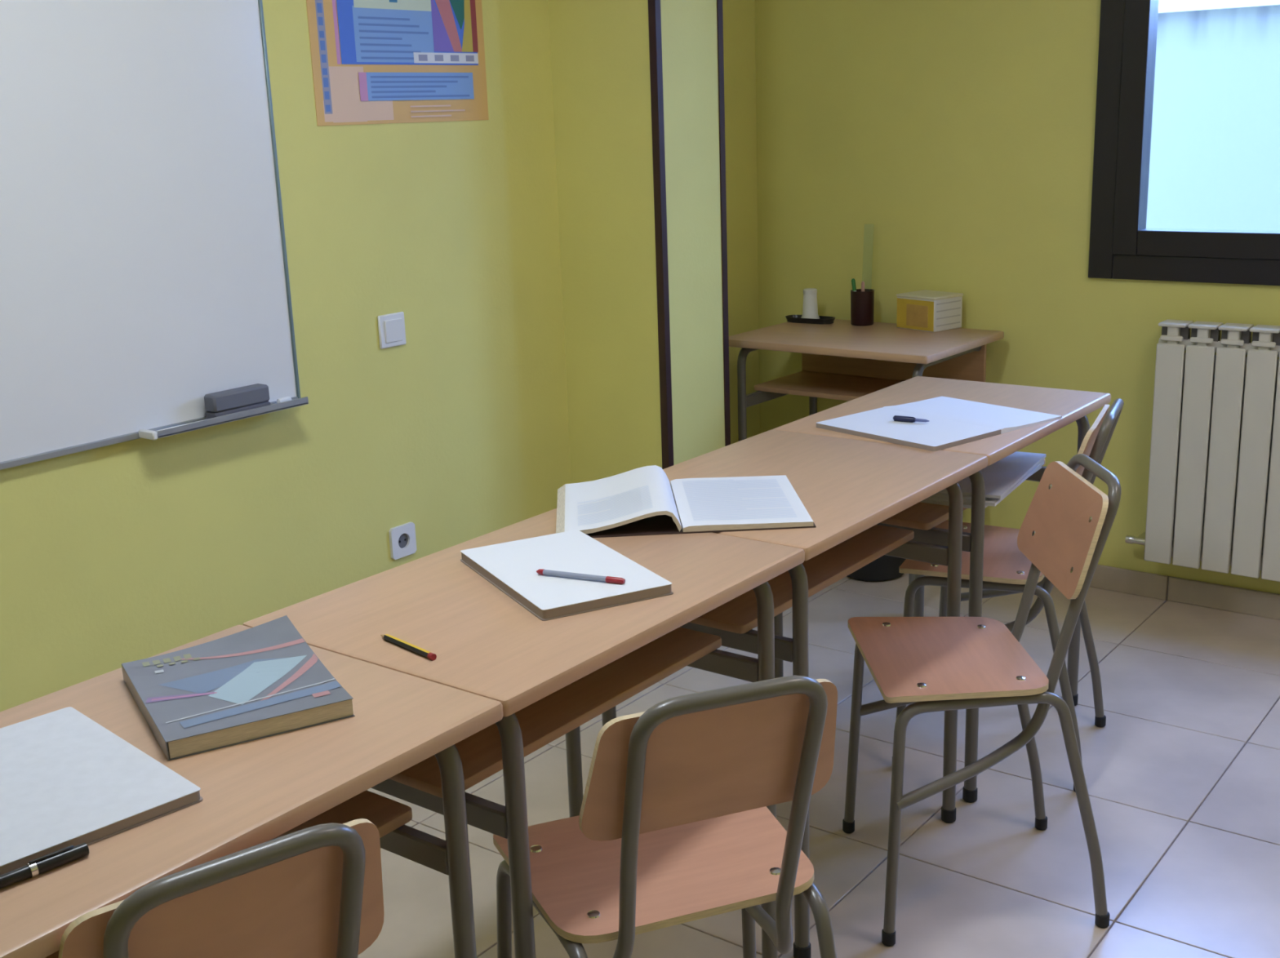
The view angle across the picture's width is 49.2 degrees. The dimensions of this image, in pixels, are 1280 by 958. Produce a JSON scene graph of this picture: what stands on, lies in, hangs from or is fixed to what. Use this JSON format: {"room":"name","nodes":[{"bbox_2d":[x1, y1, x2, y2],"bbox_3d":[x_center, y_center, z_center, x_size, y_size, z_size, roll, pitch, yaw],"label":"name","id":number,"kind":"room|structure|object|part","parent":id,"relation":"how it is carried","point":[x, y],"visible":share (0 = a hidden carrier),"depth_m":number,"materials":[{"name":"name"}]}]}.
{"room":"classroom","nodes":[
{"label":"classroom","id":0,"kind":"room"},
{"bbox_2d":[0,0,759,711],"bbox_3d":[-1.343,-0.446,2.663,0.250,2.500,5.930,9,18,36],"label":"wall","id":1,"kind":"structure","parent":0,"point":[112,556],"depth_m":3.38,"materials":[{"name":"yellow paint"}]},
{"bbox_2d":[0,0,308,470],"bbox_3d":[-1.252,-0.500,2.499,0.077,1.023,1.552,9,18,36],"label":"whiteboard","id":2,"kind":"object","parent":1,"relation":"attached to","point":[144,273],"depth_m":2.84,"materials":[{"name":"plastic"}]},
{"bbox_2d":[155,396,308,438],"bbox_3d":[-0.893,-0.138,3.042,0.052,0.017,0.396,9,18,36],"label":"tray","id":3,"kind":"object","parent":2,"relation":"on","point":[189,420],"depth_m":3.00,"materials":[{"name":"silver metal"}]},
{"bbox_2d":[204,383,270,419],"bbox_3d":[-0.877,-0.168,3.053,0.040,0.056,0.148,9,18,36],"label":"eraser","id":4,"kind":"object","parent":2,"relation":"on","point":[232,401],"visible":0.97,"depth_m":3.03,"materials":[{"name":"grey plastic"}]},
{"bbox_3d":[-0.803,-0.176,3.155,0.016,0.016,0.034,9,18,36],"label":"marker cap","id":5,"kind":"part","parent":2,"relation":"part of","materials":[{"name":"white plastic"}]},
{"bbox_2d":[377,311,406,349],"bbox_3d":[-0.609,-0.367,3.450,0.014,0.082,0.086,9,18,36],"label":"light switch","id":6,"kind":"object","parent":1,"relation":"attached to","point":[392,333],"visible":1,"depth_m":3.44,"materials":[{"name":"white plastic"}]},
{"bbox_2d":[306,0,488,125],"bbox_3d":[-0.576,-1.254,3.312,0.006,0.796,0.570,9,18,36],"label":"poster","id":7,"kind":"object","parent":1,"relation":"attached to","point":[374,61],"visible":1,"depth_m":3.36,"materials":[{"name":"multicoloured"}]},
{"bbox_2d":[388,521,417,559],"bbox_3d":[-0.605,0.158,3.572,0.009,0.082,0.082,9,18,36],"label":"wall socket","id":8,"kind":"object","parent":1,"relation":"attached to","point":[402,540],"visible":1,"depth_m":3.57,"materials":[{"name":"white plastic"}]},
{"bbox_2d":[547,0,724,483],"bbox_3d":[0.002,-0.814,3.893,0.355,2.500,0.300,9,18,36],"label":"wall pillar","id":9,"kind":"structure","parent":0,"point":[599,49],"depth_m":3.81,"materials":[{"name":"yellow paint"}]},
{"bbox_2d":[648,0,673,469],"bbox_3d":[0.052,-0.761,3.684,0.023,2.500,0.023,9,18,36],"label":"trim","id":10,"kind":"structure","parent":9,"relation":"attached to","point":[654,6],"depth_m":3.70,"materials":[{"name":"black metal"}]},
{"bbox_2d":[716,0,730,446],"bbox_3d":[0.224,-0.824,3.902,0.023,2.500,0.023,9,18,36],"label":"trim","id":11,"kind":"structure","parent":9,"relation":"attached to","point":[719,2],"depth_m":3.92,"materials":[{"name":"black metal"}]},
{"bbox_2d":[357,573,1279,957],"bbox_3d":[0.277,1.063,1.828,4.200,0.106,5.930,9,18,36],"label":"floor","id":12,"kind":"structure","parent":0,"point":[1182,773],"depth_m":2.93,"materials":[{"name":"beige tile"}]},
{"bbox_2d":[57,818,384,957],"bbox_3d":[-0.468,0.693,1.519,0.429,0.815,0.428,-13,18,-35],"label":"chair","id":13,"kind":"object","parent":12,"relation":"on","point":[316,891],"visible":1,"depth_m":1.31,"materials":[{"name":"brown wood"}]},
{"bbox_2d":[0,625,502,957],"bbox_3d":[-0.557,0.685,1.637,0.500,0.777,0.700,9,18,36],"label":"school desk","id":14,"kind":"object","parent":12,"relation":"on","point":[258,792],"visible":0.62,"depth_m":1.54,"materials":[{"name":"brown wood"}]},
{"bbox_2d":[0,843,88,888],"bbox_3d":[-0.581,0.367,1.288,0.148,0.016,0.014,-16,20,-42],"label":"pen","id":15,"kind":"object","parent":14,"relation":"on","point":[37,867],"visible":1,"depth_m":1.31,"materials":[{"name":"black plastic"}]},
{"bbox_2d":[0,706,203,875],"bbox_3d":[-0.642,0.323,1.470,0.230,0.013,0.320,-16,20,-43],"label":"notepad","id":16,"kind":"object","parent":14,"relation":"on","point":[66,780],"visible":1,"depth_m":1.45,"materials":[{"name":"beige paper"}]},
{"bbox_2d":[44,791,412,957],"bbox_3d":[-0.596,0.474,1.606,0.300,0.016,0.644,9,18,36],"label":"shelf","id":17,"kind":"object","parent":14,"relation":"attached to","point":[389,817],"depth_m":1.75,"materials":[{"name":"brown wood"}]},
{"bbox_2d":[121,615,355,760],"bbox_3d":[-0.492,0.245,1.692,0.212,0.042,0.272,-10,17,-28],"label":"closed book","id":18,"kind":"object","parent":14,"relation":"on","point":[263,681],"visible":1,"depth_m":1.66,"materials":[{"name":"paper"}]},
{"bbox_2d":[142,638,341,728],"bbox_3d":[-0.495,0.237,1.695,0.209,0.011,0.234,-10,17,-28],"label":"print","id":19,"kind":"object","parent":18,"relation":"on","point":[220,682],"depth_m":1.68,"materials":[{"name":"multicoloured paper"}]},
{"bbox_3d":[-0.251,0.645,1.772,0.120,0.741,0.027,9,18,36],"label":"leg","id":20,"kind":"part","parent":14,"relation":"part of","materials":[{"name":"grey metal"}]},
{"bbox_2d":[243,508,804,957],"bbox_3d":[-0.136,0.530,2.174,0.500,0.777,0.700,9,18,36],"label":"school desk","id":21,"kind":"object","parent":12,"relation":"on","point":[549,678],"visible":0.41,"depth_m":1.96,"materials":[{"name":"brown wood"}]},
{"bbox_2d":[380,634,436,660],"bbox_3d":[-0.306,0.219,1.834,0.009,0.009,0.120,-15,20,-41],"label":"pencil","id":22,"kind":"object","parent":21,"relation":"on","point":[387,637],"visible":1,"depth_m":1.82,"materials":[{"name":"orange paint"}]},
{"bbox_3d":[-0.187,0.622,1.853,0.120,0.741,0.027,9,18,36],"label":"leg","id":23,"kind":"part","parent":21,"relation":"part of","materials":[{"name":"grey metal"}]},
{"bbox_2d":[388,626,721,798],"bbox_3d":[-0.175,0.319,2.143,0.300,0.016,0.644,9,18,36],"label":"shelf","id":24,"kind":"object","parent":21,"relation":"attached to","point":[557,714],"depth_m":2.06,"materials":[{"name":"brown wood"}]},
{"bbox_2d":[460,529,673,621],"bbox_3d":[-0.117,0.139,2.100,0.206,0.016,0.325,-9,16,-26],"label":"notepad","id":25,"kind":"object","parent":21,"relation":"on","point":[511,567],"visible":0.98,"depth_m":2.06,"materials":[{"name":"beige paper"}]},
{"bbox_2d":[536,568,625,584],"bbox_3d":[-0.087,0.141,2.035,0.143,0.009,0.009,5,16,24],"label":"ballpoint pen","id":26,"kind":"object","parent":25,"relation":"on","point":[540,571],"visible":1,"depth_m":2.03,"materials":[{"name":"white plastic"}]},
{"bbox_3d":[-0.085,0.450,2.497,0.120,0.741,0.027,9,18,36],"label":"leg","id":27,"kind":"part","parent":21,"relation":"part of","materials":[{"name":"grey metal"}]},
{"bbox_3d":[0.171,0.491,2.309,0.120,0.741,0.027,9,18,36],"label":"leg","id":28,"kind":"part","parent":21,"relation":"part of","materials":[{"name":"grey metal"}]},
{"bbox_2d":[493,675,837,957],"bbox_3d":[0.048,0.584,1.869,0.429,0.815,0.428,-7,16,-20],"label":"chair","id":29,"kind":"object","parent":12,"relation":"on","point":[674,825],"visible":0.98,"depth_m":1.72,"materials":[{"name":"brown wood"}]},
{"bbox_3d":[-0.173,0.741,1.990,0.030,0.445,0.123,-12,17,-33],"label":"leg","id":30,"kind":"part","parent":29,"relation":"part of","materials":[{"name":"grey metal"}]},
{"bbox_3d":[-0.124,0.561,1.833,0.021,0.021,0.120,-9,16,-25],"label":"seat rail","id":31,"kind":"part","parent":29,"relation":"part of","materials":[{"name":"grey metal"}]},
{"bbox_3d":[-0.063,0.799,1.754,0.028,0.446,0.176,-6,15,-15],"label":"leg","id":32,"kind":"part","parent":29,"relation":"part of","materials":[{"name":"grey metal"}]},
{"bbox_3d":[0.025,0.518,1.910,0.392,0.019,0.297,-7,16,-20],"label":"seat","id":33,"kind":"part","parent":29,"relation":"part of","materials":[{"name":"brown wood"}]},
{"bbox_3d":[0.090,0.333,1.661,0.330,0.178,0.068,-7,16,-20],"label":"backrest","id":34,"kind":"part","parent":29,"relation":"part of","materials":[{"name":"brown wood"}]},
{"bbox_3d":[0.048,0.461,1.827,0.412,0.557,0.408,-7,16,-20],"label":"frame","id":35,"kind":"part","parent":29,"relation":"part of","materials":[{"name":"grey metal"}]},
{"bbox_3d":[0.173,0.697,2.114,0.031,0.445,0.123,-4,15,-7],"label":"leg","id":36,"kind":"part","parent":29,"relation":"part of","materials":[{"name":"grey metal"}]},
{"bbox_3d":[0.251,0.759,1.867,0.028,0.446,0.176,-9,16,-24],"label":"leg","id":37,"kind":"part","parent":29,"relation":"part of","materials":[{"name":"grey metal"}]},
{"bbox_2d":[601,429,987,957],"bbox_3d":[0.285,0.375,2.711,0.500,0.777,0.700,9,18,36],"label":"school desk","id":38,"kind":"object","parent":12,"relation":"on","point":[847,487],"visible":0.52,"depth_m":2.63,"materials":[{"name":"brown wood"}]},
{"bbox_3d":[-0.021,0.427,2.579,0.120,0.741,0.027,9,18,36],"label":"leg","id":39,"kind":"part","parent":38,"relation":"part of","materials":[{"name":"grey metal"}]},
{"bbox_2d":[555,465,816,537],"bbox_3d":[0.068,0.032,2.438,0.428,0.040,0.308,-3,15,-2],"label":"open book","id":40,"kind":"object","parent":38,"relation":"on","point":[640,501],"visible":0.99,"depth_m":2.39,"materials":[{"name":"grey paper"}]},
{"bbox_3d":[0.337,0.295,3.035,0.120,0.741,0.027,9,18,36],"label":"leg","id":41,"kind":"part","parent":38,"relation":"part of","materials":[{"name":"grey metal"}]},
{"bbox_3d":[0.234,0.467,2.390,0.120,0.741,0.027,9,18,36],"label":"leg","id":42,"kind":"part","parent":38,"relation":"part of","materials":[{"name":"grey metal"}]},
{"bbox_2d":[688,524,914,634],"bbox_3d":[0.246,0.164,2.681,0.300,0.016,0.644,9,18,36],"label":"shelf","id":43,"kind":"object","parent":38,"relation":"attached to","point":[739,615],"depth_m":2.59,"materials":[{"name":"brown wood"}]},
{"bbox_3d":[0.592,0.336,2.846,0.120,0.741,0.027,9,18,36],"label":"leg","id":44,"kind":"part","parent":38,"relation":"part of","materials":[{"name":"grey metal"}]},
{"bbox_2d":[728,319,1004,617],"bbox_3d":[0.682,-0.062,4.333,0.700,0.777,0.500,10,19,38],"label":"school desk","id":45,"kind":"object","parent":12,"relation":"on","point":[842,360],"visible":0.6,"depth_m":4.26,"materials":[{"name":"brown wood"}]},
{"bbox_3d":[0.350,-0.060,4.395,0.027,0.741,0.120,10,19,38],"label":"leg","id":46,"kind":"part","parent":45,"relation":"part of","materials":[{"name":"grey metal"}]},
{"bbox_2d":[785,315,835,324],"bbox_3d":[0.549,-0.515,4.515,0.172,0.017,0.068,8,18,34],"label":"dish","id":47,"kind":"object","parent":45,"relation":"on","point":[790,318],"visible":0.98,"depth_m":4.49,"materials":[{"name":"black plastic"}]},
{"bbox_2d":[800,288,819,319],"bbox_3d":[0.548,-0.562,4.505,0.060,0.102,0.060,9,18,36],"label":"cone","id":48,"kind":"object","parent":47,"relation":"in","point":[810,308],"visible":0.98,"depth_m":4.49,"materials":[{"name":"white plastic"}]},
{"bbox_3d":[0.549,-0.130,4.636,0.027,0.741,0.120,10,19,38],"label":"leg","id":49,"kind":"part","parent":45,"relation":"part of","materials":[{"name":"grey metal"}]},
{"bbox_2d":[754,370,903,400],"bbox_3d":[0.699,-0.276,4.309,0.644,0.016,0.300,10,19,38],"label":"shelf","id":50,"kind":"object","parent":45,"relation":"attached to","point":[844,385],"depth_m":4.38,"materials":[{"name":"brown wood"}]},
{"bbox_2d":[850,288,874,325],"bbox_3d":[0.702,-0.542,4.419,0.075,0.108,0.075,9,18,36],"label":"pen cup","id":51,"kind":"object","parent":45,"relation":"on","point":[862,303],"visible":0.99,"depth_m":4.39,"materials":[{"name":"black plastic"}]},
{"bbox_2d":[851,278,856,291],"bbox_3d":[0.681,-0.566,4.423,0.028,0.135,0.012,6,17,28],"label":"marker","id":52,"kind":"object","parent":51,"relation":"in","point":[853,281],"visible":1,"depth_m":4.41,"materials":[{"name":"green plastic"}]},
{"bbox_2d":[861,281,864,291],"bbox_3d":[0.700,-0.558,4.400,0.011,0.128,0.018,-2,15,-1],"label":"pen","id":53,"kind":"object","parent":51,"relation":"in","point":[862,282],"visible":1,"depth_m":4.38,"materials":[{"name":"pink plastic"}]},
{"bbox_3d":[0.785,-0.383,4.396,0.644,0.140,0.012,10,19,38],"label":"panel","id":54,"kind":"part","parent":45,"relation":"part of","materials":[{"name":"brown wood"}]},
{"bbox_3d":[0.815,0.018,4.033,0.027,0.741,0.120,10,19,38],"label":"leg","id":55,"kind":"part","parent":45,"relation":"part of","materials":[{"name":"grey metal"}]},
{"bbox_2d":[896,289,963,332],"bbox_3d":[0.891,-0.518,4.308,0.134,0.105,0.154,-13,18,-36],"label":"box","id":56,"kind":"object","parent":45,"relation":"on","point":[924,310],"visible":1,"depth_m":4.26,"materials":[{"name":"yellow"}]},
{"bbox_2d":[896,297,933,331],"bbox_3d":[0.839,-0.502,4.270,0.001,0.090,0.146,-13,18,-36],"label":"print","id":57,"kind":"object","parent":56,"relation":"attached to","point":[913,313],"depth_m":4.27},
{"bbox_2d":[906,303,928,328],"bbox_3d":[0.844,-0.497,4.263,0.001,0.066,0.085,-13,18,-36],"label":"picture","id":58,"kind":"object","parent":56,"relation":"attached to","point":[916,315],"depth_m":4.26},
{"bbox_3d":[0.889,-0.565,4.295,0.134,0.008,0.154,-13,18,-36],"label":"lid","id":59,"kind":"part","parent":56,"relation":"part of","materials":[{"name":"beige"}]},
{"bbox_3d":[0.902,-0.362,4.064,0.026,0.026,0.200,10,19,38],"label":"rail","id":60,"kind":"part","parent":45,"relation":"part of","materials":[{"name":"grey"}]},
{"bbox_3d":[1.014,-0.051,4.274,0.027,0.741,0.120,10,19,38],"label":"leg","id":61,"kind":"part","parent":45,"relation":"part of","materials":[{"name":"grey metal"}]},
{"bbox_2d":[847,555,906,581],"bbox_3d":[0.741,0.172,4.446,0.268,0.264,0.268,9,18,36],"label":"waste bin","id":62,"kind":"object","parent":12,"relation":"on","point":[885,567],"visible":0.16,"depth_m":4.37,"materials":[{"name":"black plastic"}]},
{"bbox_2d":[773,376,1111,803],"bbox_3d":[0.707,0.221,3.248,0.500,0.777,0.700,9,18,36],"label":"school desk","id":63,"kind":"object","parent":12,"relation":"on","point":[922,518],"visible":0.41,"depth_m":3.06,"materials":[{"name":"brown wood"}]},
{"bbox_3d":[0.758,0.141,3.572,0.120,0.741,0.027,9,18,36],"label":"leg","id":64,"kind":"part","parent":63,"relation":"part of","materials":[{"name":"grey metal"}]},
{"bbox_2d":[816,396,1062,451],"bbox_3d":[0.646,-0.128,3.028,0.424,0.011,0.328,-13,18,-37],"label":"paper","id":65,"kind":"object","parent":63,"relation":"on","point":[953,422],"visible":1,"depth_m":2.99,"materials":[{"name":"white paper"}]},
{"bbox_2d":[893,415,928,422],"bbox_3d":[0.580,-0.127,2.994,0.080,0.012,0.012,7,17,31],"label":"pen","id":66,"kind":"object","parent":65,"relation":"on","point":[896,418],"visible":1,"depth_m":2.99,"materials":[{"name":"blue plastic"}]},
{"bbox_2d":[880,458,1044,530],"bbox_3d":[0.667,0.009,3.218,0.300,0.016,0.644,9,18,36],"label":"shelf","id":67,"kind":"object","parent":63,"relation":"attached to","point":[920,516],"depth_m":2.94,"materials":[{"name":"brown wood"}]},
{"bbox_3d":[0.656,0.312,2.927,0.120,0.741,0.027,9,18,36],"label":"leg","id":68,"kind":"part","parent":63,"relation":"part of","materials":[{"name":"grey metal"}]},
{"bbox_2d":[920,451,1046,508],"bbox_3d":[0.722,-0.012,3.204,0.340,0.029,0.428,7,17,32],"label":"paper stack","id":69,"kind":"object","parent":63,"relation":"on","point":[1002,477],"visible":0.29,"depth_m":3.10,"materials":[{"name":"white paper"}]},
{"bbox_3d":[1.013,0.181,3.383,0.120,0.741,0.027,9,18,36],"label":"leg","id":70,"kind":"part","parent":63,"relation":"part of","materials":[{"name":"grey metal"}]},
{"bbox_2d":[842,453,1120,946],"bbox_3d":[0.624,0.375,2.591,0.428,0.815,0.429,-2,15,-1],"label":"chair","id":71,"kind":"object","parent":12,"relation":"on","point":[932,664],"visible":1,"depth_m":2.49,"materials":[{"name":"brown wood"}]},
{"bbox_3d":[0.471,0.505,2.811,0.123,0.445,0.031,1,15,12],"label":"leg","id":72,"kind":"part","parent":71,"relation":"part of","materials":[{"name":"grey metal"}]},
{"bbox_3d":[0.483,0.598,2.453,0.123,0.445,0.030,-6,15,-14],"label":"leg","id":73,"kind":"part","parent":71,"relation":"part of","materials":[{"name":"grey metal"}]},
{"bbox_3d":[0.562,0.325,2.576,0.297,0.019,0.392,-2,15,-1],"label":"seat","id":74,"kind":"part","parent":71,"relation":"part of","materials":[{"name":"brown wood"}]},
{"bbox_3d":[0.595,0.384,2.416,0.120,0.021,0.021,-4,15,-6],"label":"seat rail","id":75,"kind":"part","parent":71,"relation":"part of","materials":[{"name":"grey metal"}]},
{"bbox_3d":[0.630,0.250,2.559,0.408,0.557,0.412,-2,15,-1],"label":"frame","id":76,"kind":"part","parent":71,"relation":"part of","materials":[{"name":"grey metal"}]},
{"bbox_3d":[0.738,0.498,2.801,0.176,0.446,0.028,-4,15,-6],"label":"leg","id":77,"kind":"part","parent":71,"relation":"part of","materials":[{"name":"grey metal"}]},
{"bbox_3d":[0.761,0.085,2.521,0.068,0.178,0.330,-2,15,-1],"label":"backrest","id":78,"kind":"part","parent":71,"relation":"part of","materials":[{"name":"brown wood"}]},
{"bbox_3d":[0.749,0.583,2.475,0.176,0.446,0.028,-1,15,3],"label":"leg","id":79,"kind":"part","parent":71,"relation":"part of","materials":[{"name":"grey metal"}]},
{"bbox_2d":[895,398,1124,792],"bbox_3d":[0.834,0.222,3.148,0.428,0.815,0.429,5,16,24],"label":"chair","id":80,"kind":"object","parent":12,"relation":"on","point":[1006,569],"visible":0.52,"depth_m":3.04,"materials":[{"name":"brown wood"}]},
{"bbox_3d":[0.623,0.427,3.089,0.120,0.445,0.047,5,16,24],"label":"leg","id":81,"kind":"part","parent":80,"relation":"part of","materials":[{"name":"grey metal"}]},
{"bbox_3d":[0.777,0.336,3.418,0.123,0.445,0.031,9,18,37],"label":"leg","id":82,"kind":"part","parent":80,"relation":"part of","materials":[{"name":"grey metal"}]},
{"bbox_3d":[0.777,0.166,3.159,0.297,0.019,0.392,5,16,24],"label":"seat","id":83,"kind":"part","parent":80,"relation":"part of","materials":[{"name":"brown wood"}]},
{"bbox_3d":[0.732,0.226,3.003,0.120,0.021,0.021,3,15,19],"label":"seat rail","id":84,"kind":"part","parent":80,"relation":"part of","materials":[{"name":"grey metal"}]},
{"bbox_3d":[0.839,0.098,3.112,0.408,0.557,0.412,5,16,24],"label":"frame","id":85,"kind":"part","parent":80,"relation":"part of","materials":[{"name":"grey metal"}]},
{"bbox_3d":[0.873,0.442,2.999,0.176,0.446,0.028,6,17,29],"label":"leg","id":86,"kind":"part","parent":80,"relation":"part of","materials":[{"name":"grey metal"}]},
{"bbox_3d":[1.012,0.360,3.294,0.176,0.446,0.028,3,16,20],"label":"leg","id":87,"kind":"part","parent":80,"relation":"part of","materials":[{"name":"grey metal"}]},
{"bbox_3d":[0.958,-0.050,3.014,0.068,0.178,0.330,5,16,24],"label":"backrest","id":88,"kind":"part","parent":80,"relation":"part of","materials":[{"name":"brown wood"}]},
{"bbox_2d":[755,0,1279,594],"bbox_3d":[1.905,-0.812,3.632,3.700,2.500,0.130,9,18,36],"label":"wall","id":89,"kind":"structure","parent":0,"point":[904,146],"depth_m":4.24,"materials":[{"name":"yellow paint"}]},
{"bbox_2d":[1044,564,1279,620],"bbox_3d":[1.903,0.376,3.883,3.700,0.074,0.014,9,18,36],"label":"baseboard","id":90,"kind":"structure","parent":89,"relation":"attached to","point":[1219,597],"depth_m":4.09,"materials":[{"name":"beige tile"}]},
{"bbox_2d":[1088,0,1279,285],"bbox_3d":[1.879,-1.084,3.497,1.468,1.213,0.130,9,18,36],"label":"window","id":91,"kind":"structure","parent":89,"relation":"in","point":[1122,246],"depth_m":3.89,"materials":[{"name":"black paint"}]},
{"bbox_3d":[1.911,-0.536,3.657,1.328,0.070,0.088,9,18,36],"label":"casing rail","id":92,"kind":"part","parent":91,"relation":"part of","materials":[{"name":"black metal"}]},
{"bbox_3d":[1.633,-0.641,3.821,0.524,0.070,0.075,9,18,36],"label":"sash rail","id":93,"kind":"part","parent":91,"relation":"part of","materials":[{"name":"black metal"}]},
{"bbox_2d":[1124,319,1279,582],"bbox_3d":[1.804,-0.060,3.769,0.944,0.692,0.114,9,18,36],"label":"radiator","id":94,"kind":"object","parent":89,"relation":"attached to","point":[1214,487],"visible":1,"depth_m":3.86,"materials":[{"name":"white metal"}]},
{"bbox_3d":[1.480,-0.067,3.954,0.075,0.635,0.012,9,18,36],"label":"plate","id":95,"kind":"part","parent":94,"relation":"part of","materials":[{"name":"white metal"}]},
{"bbox_3d":[1.544,-0.057,3.907,0.075,0.635,0.012,9,18,36],"label":"plate","id":96,"kind":"part","parent":94,"relation":"part of","materials":[{"name":"white metal"}]},
{"bbox_3d":[1.608,-0.047,3.860,0.075,0.635,0.012,9,18,36],"label":"plate","id":97,"kind":"part","parent":94,"relation":"part of","materials":[{"name":"white metal"}]},
{"bbox_3d":[1.672,-0.037,3.812,0.075,0.635,0.012,9,18,36],"label":"plate","id":98,"kind":"part","parent":94,"relation":"part of","materials":[{"name":"white metal"}]},
{"bbox_3d":[1.736,-0.027,3.765,0.075,0.635,0.012,9,18,36],"label":"plate","id":99,"kind":"part","parent":94,"relation":"part of","materials":[{"name":"white metal"}]},
{"label":"outside","id":100,"kind":"structure","parent":0,"visible":0},
{"bbox_3d":[4.415,0.371,7.876,16.000,0.100,9.000,9,18,36],"label":"ground","id":101,"kind":"structure","parent":100,"visible":0},
{"bbox_2d":[1146,0,1279,231],"bbox_3d":[2.970,-0.528,5.727,9.000,2.860,0.300,9,18,36],"label":"window pane","id":102,"kind":"structure","parent":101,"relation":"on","point":[1215,161],"depth_m":5.79,"materials":[{"name":"clear glass"}]}
]}

